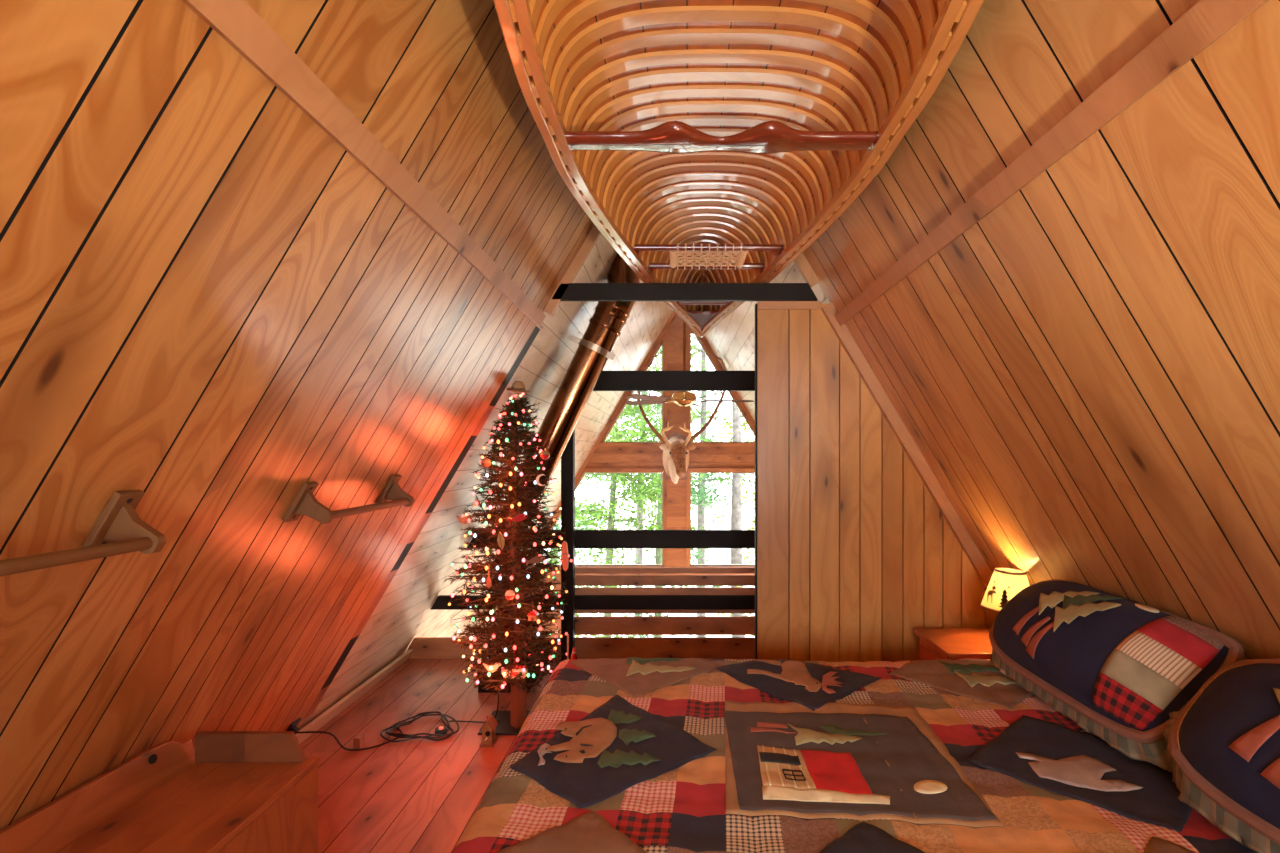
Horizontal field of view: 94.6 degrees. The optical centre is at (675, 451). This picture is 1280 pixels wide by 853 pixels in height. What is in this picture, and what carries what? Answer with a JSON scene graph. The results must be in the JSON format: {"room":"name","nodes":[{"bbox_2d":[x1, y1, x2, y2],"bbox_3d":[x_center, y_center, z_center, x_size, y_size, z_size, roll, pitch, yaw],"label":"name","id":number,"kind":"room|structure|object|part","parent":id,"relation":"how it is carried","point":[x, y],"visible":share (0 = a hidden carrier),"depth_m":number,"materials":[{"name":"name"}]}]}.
{"room":"attic bedroom","nodes":[
{"label":"attic bedroom","id":0,"kind":"room"},
{"bbox_2d":[0,0,593,829],"bbox_3d":[-0.944,-0.216,0.300,2.012,3.372,5.200,0,0,0],"label":"wall","id":1,"kind":"structure","parent":0,"point":[211,309],"depth_m":1.28,"materials":[{"name":"brown wood"}]},
{"bbox_2d":[0,490,165,576],"bbox_3d":[-1.095,0.140,0.900,0.137,0.126,0.616,0,0,0],"label":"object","id":2,"kind":"object","parent":1,"relation":"attached to","point":[119,521],"visible":1,"depth_m":1.15,"materials":[{"name":"brown wood"}]},
{"bbox_3d":[-1.082,0.155,1.180,0.111,0.096,0.022,0,0,0],"label":"arm","id":3,"kind":"part","parent":2,"relation":"part of","materials":[{"name":"brown wood"}]},
{"bbox_2d":[287,718,300,734],"bbox_3d":[-1.830,1.328,2.800,0.074,0.106,0.070,0,0,0],"label":"wall outlet","id":4,"kind":"object","parent":1,"relation":"attached to","point":[293,726],"visible":0.59,"depth_m":2.79,"materials":[{"name":"black plastic"}]},
{"bbox_2d":[282,475,414,523],"bbox_3d":[-1.103,0.153,2.055,0.137,0.126,0.606,0,0,0],"label":"rod","id":5,"kind":"object","parent":1,"relation":"attached to","point":[305,503],"visible":1,"depth_m":1.79,"materials":[{"name":"brown wood"}]},
{"bbox_3d":[-1.090,0.168,1.780,0.111,0.096,0.022,0,0,0],"label":"arm","id":6,"kind":"part","parent":5,"relation":"part of","materials":[{"name":"brown wood"}]},
{"bbox_3d":[-1.090,0.168,2.330,0.111,0.096,0.022,0,0,0],"label":"arm","id":7,"kind":"part","parent":5,"relation":"part of","materials":[{"name":"brown wood"}]},
{"bbox_2d":[296,649,412,743],"bbox_3d":[-1.884,1.427,0.920,0.080,0.085,6.440,0,0,0],"label":"baseboard","id":8,"kind":"structure","parent":1,"relation":"attached to","point":[317,723],"depth_m":3.38,"materials":[{"name":"brown wood"}]},
{"bbox_2d":[182,0,545,325],"bbox_3d":[-0.658,-0.643,0.285,0.052,0.063,5.170,0,0,0],"label":"wooden beam","id":9,"kind":"structure","parent":1,"relation":"attached to","point":[236,22],"depth_m":1.12,"materials":[{"name":"brown wood"}]},
{"bbox_2d":[302,326,539,720],"bbox_3d":[-1.278,0.347,2.951,1.176,1.964,0.098,0,0,0],"label":"trim","id":10,"kind":"structure","parent":1,"relation":"attached to","point":[536,330],"depth_m":2.95,"materials":[{"name":"brown wood"}]},
{"bbox_2d":[544,225,600,315],"bbox_3d":[-0.305,-1.221,2.885,0.681,1.109,0.030,0,0,0],"label":"trim","id":11,"kind":"structure","parent":1,"relation":"attached to","point":[594,234],"depth_m":2.87,"materials":[{"name":"brown wood"}]},
{"bbox_2d":[298,234,672,729],"bbox_3d":[-1.697,1.019,5.350,3.477,5.868,4.900,0,0,0],"label":"wall","id":12,"kind":"structure","parent":0,"point":[403,613],"depth_m":3.64,"materials":[{"name":"brown wood"}]},
{"bbox_2d":[593,371,754,390],"bbox_3d":[0.066,-0.506,4.200,1.771,0.142,0.040,0,0,0],"label":"beam","id":13,"kind":"structure","parent":12,"relation":"attached to","point":[608,380],"depth_m":4.18,"materials":[{"name":"black paint"}]},
{"bbox_2d":[300,659,746,852],"bbox_3d":[0.075,1.570,0.950,4.350,0.200,6.500,0,0,0],"label":"floor","id":14,"kind":"structure","parent":0,"point":[419,795],"depth_m":2.77,"materials":[{"name":"brown wood"}]},
{"bbox_2d":[0,731,318,852],"bbox_3d":[-1.345,1.165,1.115,0.423,0.610,1.530,0,0,0],"label":"storage bench","id":15,"kind":"object","parent":14,"relation":"on","point":[238,791],"visible":1,"depth_m":1.64,"materials":[{"name":"brown wood"}]},
{"bbox_3d":[-1.317,0.981,1.115,0.364,0.022,1.530,0,0,0],"label":"seat lid","id":16,"kind":"part","parent":15,"relation":"part of","materials":[{"name":"brown wood"}]},
{"bbox_3d":[-1.142,1.231,1.115,0.016,0.478,1.509,0,0,0],"label":"panel","id":17,"kind":"part","parent":15,"relation":"part of","materials":[{"name":"brown wood"}]},
{"bbox_2d":[353,734,363,748],"bbox_3d":[-1.575,1.438,2.930,0.036,0.056,0.044,0,0,0],"label":"plug adapter","id":18,"kind":"object","parent":14,"relation":"on","point":[358,740],"visible":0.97,"depth_m":2.91,"materials":[{"name":"beige plastic"}]},
{"bbox_2d":[297,711,499,750],"bbox_3d":[-1.411,1.399,3.099,0.930,0.142,0.348,0,0,-20],"label":"extension cord","id":19,"kind":"object","parent":14,"relation":"on","point":[441,731],"visible":0.98,"depth_m":3.04,"materials":[{"name":"black plastic"}]},
{"bbox_2d":[435,726,446,733],"bbox_3d":[-1.225,1.452,3.075,0.060,0.028,0.039,0,0,-20],"label":"switch","id":20,"kind":"object","parent":19,"relation":"attached to","point":[443,729],"depth_m":3.06,"materials":[{"name":"red"}]},
{"bbox_2d":[479,715,497,746],"bbox_3d":[-0.945,1.402,2.972,0.074,0.135,0.095,0,0,0],"label":"birdhouse","id":21,"kind":"object","parent":14,"relation":"on","point":[489,738],"visible":1,"depth_m":2.95,"materials":[{"name":"brown wood"}]},
{"bbox_3d":[-0.926,1.367,2.980,0.036,0.050,0.072,0,0,0],"label":"roof panel","id":22,"kind":"part","parent":21,"relation":"part of","materials":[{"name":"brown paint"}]},
{"bbox_2d":[443,395,568,734],"bbox_3d":[-0.863,0.584,3.127,0.632,1.772,0.666,0,0,45],"label":"tree","id":23,"kind":"object","parent":14,"relation":"on","point":[511,722],"visible":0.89,"depth_m":3.06,"materials":[{"name":"green plant"}]},
{"bbox_2d":[456,515,473,523],"bbox_3d":[-1.071,0.322,2.998,0.092,0.088,0.019,0,0,0],"label":"bird ornament","id":24,"kind":"object","parent":23,"relation":"hanging from","point":[463,519],"visible":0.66,"depth_m":2.99,"materials":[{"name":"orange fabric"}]},
{"bbox_2d":[481,457,490,467],"bbox_3d":[-0.950,0.027,2.950,0.048,0.104,0.047,0,0,0],"label":"ball ornament","id":25,"kind":"object","parent":23,"relation":"hanging from","point":[485,462],"visible":1,"depth_m":2.93,"materials":[{"name":"glass"}]},
{"bbox_2d":[486,564,491,587],"bbox_3d":[-0.913,0.581,2.880,0.024,0.168,0.006,0,0,0],"label":"ornament","id":26,"kind":"object","parent":23,"relation":"hanging from","point":[488,581],"visible":0.94,"depth_m":2.88,"materials":[{"name":"brown paint"}]},
{"bbox_2d":[483,662,501,671],"bbox_3d":[-0.903,1.038,2.898,0.092,0.088,0.019,0,0,0],"label":"bird ornament","id":27,"kind":"object","parent":23,"relation":"hanging from","point":[498,664],"visible":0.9,"depth_m":2.89,"materials":[{"name":"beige paint"}]},
{"bbox_2d":[495,665,502,718],"bbox_3d":[-0.960,1.282,3.185,0.056,0.346,0.037,0,0,0],"label":"cord","id":28,"kind":"object","parent":23,"relation":"hanging from","point":[502,665],"visible":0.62,"depth_m":3.18,"materials":[{"name":"black plastic"}]},
{"bbox_2d":[497,532,504,549],"bbox_3d":[-0.845,0.409,2.844,0.036,0.139,0.008,0,0,0],"label":"leaf ornament","id":29,"kind":"object","parent":23,"relation":"hanging from","point":[501,541],"visible":1,"depth_m":2.84,"materials":[{"name":"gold metal"}]},
{"bbox_2d":[451,506,562,565],"label":"string lights","id":30,"kind":"object","parent":23,"relation":"attached to","point":[534,528],"depth_m":2.95,"materials":[{"name":"multicoloured plastic"}]},
{"bbox_2d":[448,554,567,688],"label":"string lights","id":31,"kind":"object","parent":23,"relation":"attached to","point":[465,566],"depth_m":2.92,"materials":[{"name":"multicoloured plastic"}]},
{"bbox_2d":[505,588,514,599],"bbox_3d":[-0.800,0.662,2.845,0.048,0.104,0.047,0,0,0],"label":"ornament","id":32,"kind":"object","parent":23,"relation":"hanging from","point":[510,594],"visible":1,"depth_m":2.83,"materials":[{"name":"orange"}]},
{"bbox_2d":[501,643,526,678],"bbox_3d":[-0.822,1.062,2.998,0.128,0.176,0.025,0,0,0],"label":"ornament","id":33,"kind":"object","parent":23,"relation":"hanging from","point":[519,671],"visible":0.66,"depth_m":2.99,"materials":[{"name":"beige paint"}]},
{"bbox_2d":[508,514,527,523],"bbox_3d":[-0.762,0.299,2.842,0.095,0.092,0.017,0,0,0],"label":"fish ornament","id":34,"kind":"object","parent":23,"relation":"hanging from","point":[520,517],"visible":1,"depth_m":2.84,"materials":[{"name":"red"}]},
{"bbox_2d":[506,381,529,392],"bbox_3d":[-0.797,-0.327,2.979,0.115,0.064,0.114,0,0,0],"label":"ornament","id":35,"kind":"object","parent":23,"relation":"on","point":[517,386],"visible":1,"depth_m":2.95,"materials":[{"name":"beige fabric"}]},
{"bbox_2d":[527,610,538,620],"bbox_3d":[-0.690,0.763,2.845,0.052,0.096,0.032,0,0,0],"label":"ornament","id":36,"kind":"object","parent":23,"relation":"hanging from","point":[533,615],"visible":1,"depth_m":2.83,"materials":[{"name":"brown wood"}]},
{"bbox_2d":[525,556,544,565],"bbox_3d":[-0.683,0.505,2.857,0.095,0.092,0.017,0,0,0],"label":"fish ornament","id":37,"kind":"object","parent":23,"relation":"hanging from","point":[537,559],"visible":1,"depth_m":2.85,"materials":[{"name":"brown paint"}]},
{"bbox_2d":[536,474,544,485],"bbox_3d":[-0.672,0.117,2.930,0.046,0.104,0.008,0,0,0],"label":"ornament","id":38,"kind":"object","parent":23,"relation":"hanging from","point":[540,475],"visible":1,"depth_m":2.93,"materials":[{"name":"beige paint"}]},
{"bbox_2d":[540,449,549,459],"bbox_3d":[-0.655,-0.013,2.950,0.048,0.104,0.047,0,0,0],"label":"ornament","id":39,"kind":"object","parent":23,"relation":"hanging from","point":[544,455],"visible":1,"depth_m":2.93,"materials":[{"name":"red glass"}]},
{"bbox_2d":[561,541,568,570],"bbox_3d":[-0.564,0.495,2.998,0.034,0.222,0.018,0,0,0],"label":"ornament","id":40,"kind":"object","parent":23,"relation":"hanging from","point":[564,552],"visible":1,"depth_m":2.99,"materials":[{"name":"orange paint"}]},
{"bbox_2d":[567,634,568,659],"bbox_3d":[-0.553,0.977,3.020,0.010,0.202,0.006,0,0,0],"label":"ornament","id":41,"kind":"object","parent":23,"relation":"hanging from","point":[567,634],"visible":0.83,"depth_m":3.02,"materials":[{"name":"brown wood"}]},
{"bbox_2d":[571,647,576,659],"bbox_3d":[-0.529,1.021,3.060,0.036,0.124,0.036,0,0,0],"label":"ornament","id":42,"kind":"object","parent":23,"relation":"hanging from","point":[573,655],"visible":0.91,"depth_m":3.05,"materials":[{"name":"red"}]},
{"bbox_2d":[478,253,639,692],"bbox_3d":[-0.716,0.098,3.840,0.988,2.745,0.480,0,0,0],"label":"stovepipe","id":43,"kind":"object","parent":14,"relation":"on","point":[595,347],"visible":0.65,"depth_m":3.66,"materials":[{"name":"brown metal"}]},
{"bbox_2d":[407,429,754,661],"bbox_3d":[0.064,0.568,4.180,4.147,2.005,0.160,0,0,0],"label":"loft railing","id":44,"kind":"object","parent":14,"relation":"on","point":[579,599],"visible":0.44,"depth_m":4.20,"materials":[{"name":"black paint"}]},
{"bbox_3d":[-0.757,0.517,4.139,0.085,1.905,0.078,0,0,0],"label":"post","id":45,"kind":"part","parent":44,"relation":"part of","materials":[{"name":"black paint"}]},
{"bbox_3d":[0.064,1.070,4.197,3.612,0.096,0.035,0,0,0],"label":"rail","id":46,"kind":"part","parent":44,"relation":"part of","materials":[{"name":"black paint"}]},
{"bbox_3d":[0.064,0.619,4.197,3.098,0.128,0.035,0,0,0],"label":"rail","id":47,"kind":"part","parent":44,"relation":"part of","materials":[{"name":"black paint"}]},
{"bbox_2d":[914,628,991,659],"bbox_3d":[1.361,1.157,2.652,0.478,0.625,0.355,0,0,0],"label":"nightstand","id":48,"kind":"object","parent":14,"relation":"on","point":[935,643],"visible":0.12,"depth_m":2.65,"materials":[{"name":"brown wood"}]},
{"bbox_3d":[1.154,1.010,2.652,0.012,0.200,0.275,0,0,0],"label":"drawer","id":49,"kind":"part","parent":48,"relation":"part of","materials":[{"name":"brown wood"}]},
{"bbox_2d":[980,568,1029,612],"bbox_3d":[1.425,0.675,2.530,0.216,0.341,0.216,0,0,0],"label":"table lamp","id":50,"kind":"object","parent":48,"relation":"on","point":[1004,584],"visible":0.51,"depth_m":2.48,"materials":[{"name":"yellow fabric"}]},
{"bbox_3d":[1.425,0.670,2.530,0.216,0.021,0.216,0,0,0],"label":"shade trim","id":51,"kind":"part","parent":50,"relation":"part of","materials":[{"name":"yellow fabric"}]},
{"bbox_2d":[987,590,995,602],"bbox_3d":[1.339,0.612,2.513,0.018,0.053,0.048,0,0,-14],"label":"print","id":52,"kind":"object","parent":50,"relation":"on","point":[991,594],"depth_m":2.51,"materials":[{"name":"brown paint"}]},
{"bbox_2d":[999,590,1007,607],"bbox_3d":[1.371,0.612,2.459,0.046,0.074,0.024,0,0,40],"label":"print","id":53,"kind":"object","parent":50,"relation":"on","point":[1003,594],"depth_m":2.46,"materials":[{"name":"brown"}]},
{"bbox_3d":[1.433,0.511,2.530,0.122,0.014,0.122,0,0,0],"label":"shade trim","id":54,"kind":"part","parent":50,"relation":"part of","materials":[{"name":"brown paint"}]},
{"bbox_3d":[0.515,1.170,1.652,1.970,0.600,1.485,0,0,0],"label":"bed","id":55,"kind":"object","parent":14,"relation":"on","visible":0},
{"bbox_2d":[451,657,1257,852],"bbox_3d":[0.560,1.100,1.653,2.167,0.559,1.597,0,0,0],"label":"quilt","id":56,"kind":"object","parent":55,"relation":"on","point":[624,755],"visible":0.94,"depth_m":1.54,"materials":[{"name":"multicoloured fabric"}]},
{"bbox_3d":[-0.217,0.902,1.079,0.430,0.149,0.430,0,0,-40],"label":"diamond panel","id":57,"kind":"part","parent":56,"relation":"part of","materials":[{"name":"brown fabric"}]},
{"bbox_3d":[-0.222,0.833,1.674,0.471,0.016,0.483,0,0,-41],"label":"diamond panel","id":58,"kind":"part","parent":56,"relation":"part of","materials":[{"name":"black fabric"}]},
{"bbox_3d":[-0.120,0.942,2.310,0.430,0.237,0.430,0,0,-40],"label":"diamond panel","id":59,"kind":"part","parent":56,"relation":"part of","materials":[{"name":"brown fabric"}]},
{"bbox_3d":[0.458,0.833,2.223,0.436,0.018,0.489,0,0,-39],"label":"diamond panel","id":60,"kind":"part","parent":56,"relation":"part of","materials":[{"name":"black fabric"}]},
{"bbox_3d":[0.439,0.831,1.620,0.579,0.014,0.570,0,0,0],"label":"panel","id":61,"kind":"part","parent":56,"relation":"part of","materials":[{"name":"grey fabric"}]},
{"bbox_3d":[0.399,0.923,1.030,0.430,0.204,0.430,0,0,-40],"label":"diamond panel","id":62,"kind":"part","parent":56,"relation":"part of","materials":[{"name":"black fabric"}]},
{"bbox_3d":[1.111,0.895,2.213,0.430,0.136,0.430,0,0,-40],"label":"diamond panel","id":63,"kind":"part","parent":56,"relation":"part of","materials":[{"name":"brown fabric"}]},
{"bbox_3d":[1.101,0.835,1.579,0.489,0.015,0.419,0,0,42],"label":"diamond panel","id":64,"kind":"part","parent":56,"relation":"part of","materials":[{"name":"black fabric"}]},
{"bbox_2d":[989,579,1247,772],"bbox_3d":[1.346,0.639,1.935,0.335,0.362,0.942,0,0,0],"label":"pillow","id":65,"kind":"object","parent":56,"relation":"on","point":[1116,666],"visible":0.82,"depth_m":1.71,"materials":[{"name":"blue fabric"}]},
{"bbox_3d":[1.014,0.948,0.982,0.430,0.251,0.430,0,0,-40],"label":"diamond panel","id":66,"kind":"part","parent":56,"relation":"part of","materials":[{"name":"brown fabric"}]},
{"bbox_2d":[1162,658,1279,852],"bbox_3d":[1.349,0.636,1.035,0.333,0.368,0.942,0,0,-7],"label":"pillow","id":67,"kind":"object","parent":56,"relation":"on","point":[1223,748],"visible":1,"depth_m":1.27,"materials":[{"name":"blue fabric"}]},
{"bbox_2d":[482,314,754,636],"bbox_3d":[0.068,1.007,7.525,7.002,5.926,0.090,0,0,0],"label":"window frame","id":68,"kind":"structure","parent":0,"point":[603,456],"depth_m":7.50,"materials":[{"name":"brown wood"}]},
{"bbox_2d":[530,468,666,569],"bbox_3d":[-1.033,0.854,7.515,1.837,1.292,0.090,0,0,0],"label":"window","id":69,"kind":"structure","parent":68,"relation":"in","point":[585,470],"depth_m":7.47,"materials":[{"name":"brown wood"}]},
{"bbox_2d":[549,311,675,525],"bbox_3d":[-1.014,-0.115,7.518,2.160,3.583,0.105,0,0,0],"label":"trim","id":70,"kind":"structure","parent":68,"relation":"attached to","point":[673,314],"depth_m":7.46,"materials":[{"name":"brown wood"}]},
{"bbox_2d":[598,329,666,445],"bbox_3d":[-0.569,-0.829,7.515,0.908,1.517,0.090,0,0,0],"label":"window","id":71,"kind":"structure","parent":68,"relation":"in","point":[662,343],"depth_m":7.47,"materials":[{"name":"brown wood"}]},
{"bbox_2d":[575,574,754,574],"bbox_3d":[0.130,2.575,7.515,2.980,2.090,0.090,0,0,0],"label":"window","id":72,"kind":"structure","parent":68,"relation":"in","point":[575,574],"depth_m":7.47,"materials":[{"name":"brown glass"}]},
{"bbox_2d":[638,350,726,483],"bbox_3d":[0.073,-0.419,7.179,0.921,1.596,0.811,0,0,-30],"label":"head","id":73,"kind":"object","parent":68,"relation":"attached to","point":[675,457],"visible":0.89,"depth_m":7.01},
{"bbox_2d":[686,324,754,445],"bbox_3d":[0.644,-0.931,7.515,1.029,1.721,0.090,0,0,0],"label":"window","id":74,"kind":"structure","parent":68,"relation":"in","point":[688,335],"depth_m":7.47,"materials":[{"name":"brown wood"}]},
{"bbox_2d":[686,468,754,566],"bbox_3d":[1.109,0.854,7.515,1.958,1.292,0.090,0,0,0],"label":"window","id":75,"kind":"structure","parent":68,"relation":"in","point":[689,470],"depth_m":7.47,"materials":[{"name":"brown wood"}]},
{"bbox_2d":[701,336,754,427],"bbox_3d":[1.150,-0.115,7.518,2.160,3.583,0.105,0,0,0],"label":"trim","id":76,"kind":"structure","parent":68,"relation":"attached to","point":[708,346],"depth_m":7.46,"materials":[{"name":"brown wood"}]},
{"bbox_2d":[704,261,829,420],"bbox_3d":[1.833,1.019,5.350,3.477,5.868,4.900,0,0,0],"label":"ceiling","id":77,"kind":"structure","parent":0,"point":[732,340],"depth_m":5.59,"materials":[{"name":"brown wood"}]},
{"bbox_2d":[624,321,753,406],"bbox_3d":[0.125,-1.153,6.019,1.353,1.386,1.372,0,0,0],"label":"ceiling fan","id":78,"kind":"object","parent":77,"relation":"hanging from","point":[680,398],"visible":0.81,"depth_m":5.95,"materials":[{"name":"brown wood"}]},
{"bbox_3d":[-0.313,-0.524,6.231,0.520,0.036,0.143,0,0,30],"label":"blade","id":79,"kind":"part","parent":78,"relation":"part of","materials":[{"name":"brown wood"}]},
{"bbox_3d":[-0.257,-0.524,5.693,0.520,0.036,0.143,0,0,-42],"label":"blade","id":80,"kind":"part","parent":78,"relation":"part of","materials":[{"name":"brown wood"}]},
{"bbox_3d":[0.085,-0.542,6.000,0.250,0.165,0.250,0,0,0],"label":"motor","id":81,"kind":"part","parent":78,"relation":"part of","materials":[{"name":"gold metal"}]},
{"bbox_3d":[0.271,-0.524,5.579,0.143,0.036,0.520,0,0,-24],"label":"blade","id":82,"kind":"part","parent":78,"relation":"part of","materials":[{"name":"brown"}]},
{"bbox_3d":[0.543,-0.524,6.047,0.520,0.036,0.143,0,0,-6],"label":"blade","id":83,"kind":"part","parent":78,"relation":"part of","materials":[{"name":"brown wood"}]},
{"bbox_2d":[757,303,997,661],"bbox_3d":[1.229,0.370,2.918,1.662,2.200,0.037,0,0,0],"label":"wall partition","id":84,"kind":"structure","parent":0,"point":[856,554],"depth_m":2.90,"materials":[{"name":"brown wood"}]},
{"bbox_2d":[553,283,817,300],"bbox_3d":[0.040,-0.781,2.884,1.303,0.084,0.028,0,0,0],"label":"tie beam","id":85,"kind":"structure","parent":84,"relation":"attached to","point":[574,291],"depth_m":2.87,"materials":[{"name":"black paint"}]},
{"bbox_2d":[493,0,983,336],"bbox_3d":[0.124,-0.949,1.561,0.955,0.397,4.626,0,0,1],"label":"canoe","id":86,"kind":"object","parent":85,"relation":"on","point":[705,141],"visible":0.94,"depth_m":1.73,"materials":[{"name":"brown wood"}]},
{"bbox_3d":[0.159,-0.976,3.479,0.018,0.311,0.659,0,0,1],"label":"stem","id":87,"kind":"part","parent":86,"relation":"part of","materials":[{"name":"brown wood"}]},
{"bbox_3d":[0.143,-0.876,2.703,0.648,0.057,0.282,0,0,0],"label":"seat","id":88,"kind":"part","parent":86,"relation":"part of","materials":[{"name":"beige wicker"}]},
{"bbox_2d":[755,303,756,658],"bbox_3d":[0.395,0.370,2.918,0.005,2.200,0.044,0,0,0],"label":"trim","id":89,"kind":"structure","parent":84,"relation":"attached to","point":[756,303],"depth_m":2.90,"materials":[{"name":"black paint"}]},
{"bbox_2d":[758,301,819,309],"bbox_3d":[0.553,-0.719,2.890,0.302,0.037,0.017,0,0,0],"label":"trim","id":90,"kind":"structure","parent":84,"relation":"attached to","point":[762,305],"depth_m":2.88,"materials":[{"name":"brown wood"}]},
{"bbox_2d":[794,253,992,588],"bbox_3d":[1.057,-0.174,2.882,1.945,3.244,0.035,0,0,0],"label":"trim","id":91,"kind":"structure","parent":84,"relation":"attached to","point":[842,332],"depth_m":2.87,"materials":[{"name":"brown wood"}]},
{"bbox_2d":[803,0,1279,658],"bbox_3d":[1.080,-0.216,0.300,2.012,3.372,5.200,0,0,0],"label":"wall","id":92,"kind":"structure","parent":0,"point":[1088,373],"depth_m":1.41,"materials":[{"name":"brown wood"}]},
{"bbox_2d":[834,0,1267,325],"bbox_3d":[0.794,-0.643,0.285,0.052,0.063,5.170,0,0,0],"label":"wooden beam","id":93,"kind":"structure","parent":92,"relation":"attached to","point":[1206,21],"depth_m":1.13,"materials":[{"name":"brown wood"}]},
{"label":"outside","id":94,"kind":"structure","parent":0,"visible":0},
{"bbox_2d":[545,496,754,636],"bbox_3d":[0.000,4.573,34.050,80.000,0.490,51.900,0,0,0],"label":"ground","id":95,"kind":"structure","parent":94,"point":[719,556],"depth_m":27.77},
{"bbox_2d":[547,473,630,636],"bbox_3d":[-2.885,-0.205,12.240,4.160,10.152,3.452,0,0,34],"label":"tree","id":96,"kind":"object","parent":95,"relation":"on","point":[598,523],"visible":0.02,"depth_m":11.73,"materials":[{"name":"green plant"}]},
{"bbox_2d":[543,353,709,636],"bbox_3d":[-1.210,0.320,10.171,3.063,9.256,3.622,0,0,-35],"label":"tree","id":97,"kind":"object","parent":95,"relation":"on","point":[598,513],"visible":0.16,"depth_m":9.93,"materials":[{"name":"green plant"}]},
{"bbox_2d":[559,353,724,615],"bbox_3d":[-1.008,-1.246,15.512,4.846,12.235,4.646,0,0,0],"label":"tree","id":98,"kind":"object","parent":95,"relation":"on","point":[638,551],"visible":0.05,"depth_m":15.42,"materials":[{"name":"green plant"}]},
{"bbox_2d":[591,335,745,636],"bbox_3d":[-0.194,-0.018,11.375,3.099,9.778,3.100,0,0,23],"label":"tree","id":99,"kind":"object","parent":95,"relation":"on","point":[658,559],"visible":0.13,"depth_m":11.33,"materials":[{"name":"green plant"}]},
{"bbox_2d":[616,336,754,636],"bbox_3d":[0.748,-1.026,13.898,4.054,11.793,3.355,0,0,-45],"label":"tree","id":100,"kind":"object","parent":95,"relation":"on","point":[705,415],"visible":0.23,"depth_m":13.93,"materials":[{"name":"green plant"}]},
{"bbox_2d":[699,399,754,636],"bbox_3d":[1.290,-0.029,10.735,3.449,9.806,2.958,0,0,0],"label":"tree","id":101,"kind":"object","parent":95,"relation":"on","point":[736,496],"visible":0.04,"depth_m":10.82,"materials":[{"name":"grey plant"}]},
{"bbox_2d":[711,417,754,636],"bbox_3d":[2.092,0.570,11.697,3.046,8.602,3.072,0,0,14],"label":"tree","id":102,"kind":"object","parent":95,"relation":"on","point":[745,423],"visible":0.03,"depth_m":11.53,"materials":[{"name":"green leaf"},{"name":"bark"}]}
]}

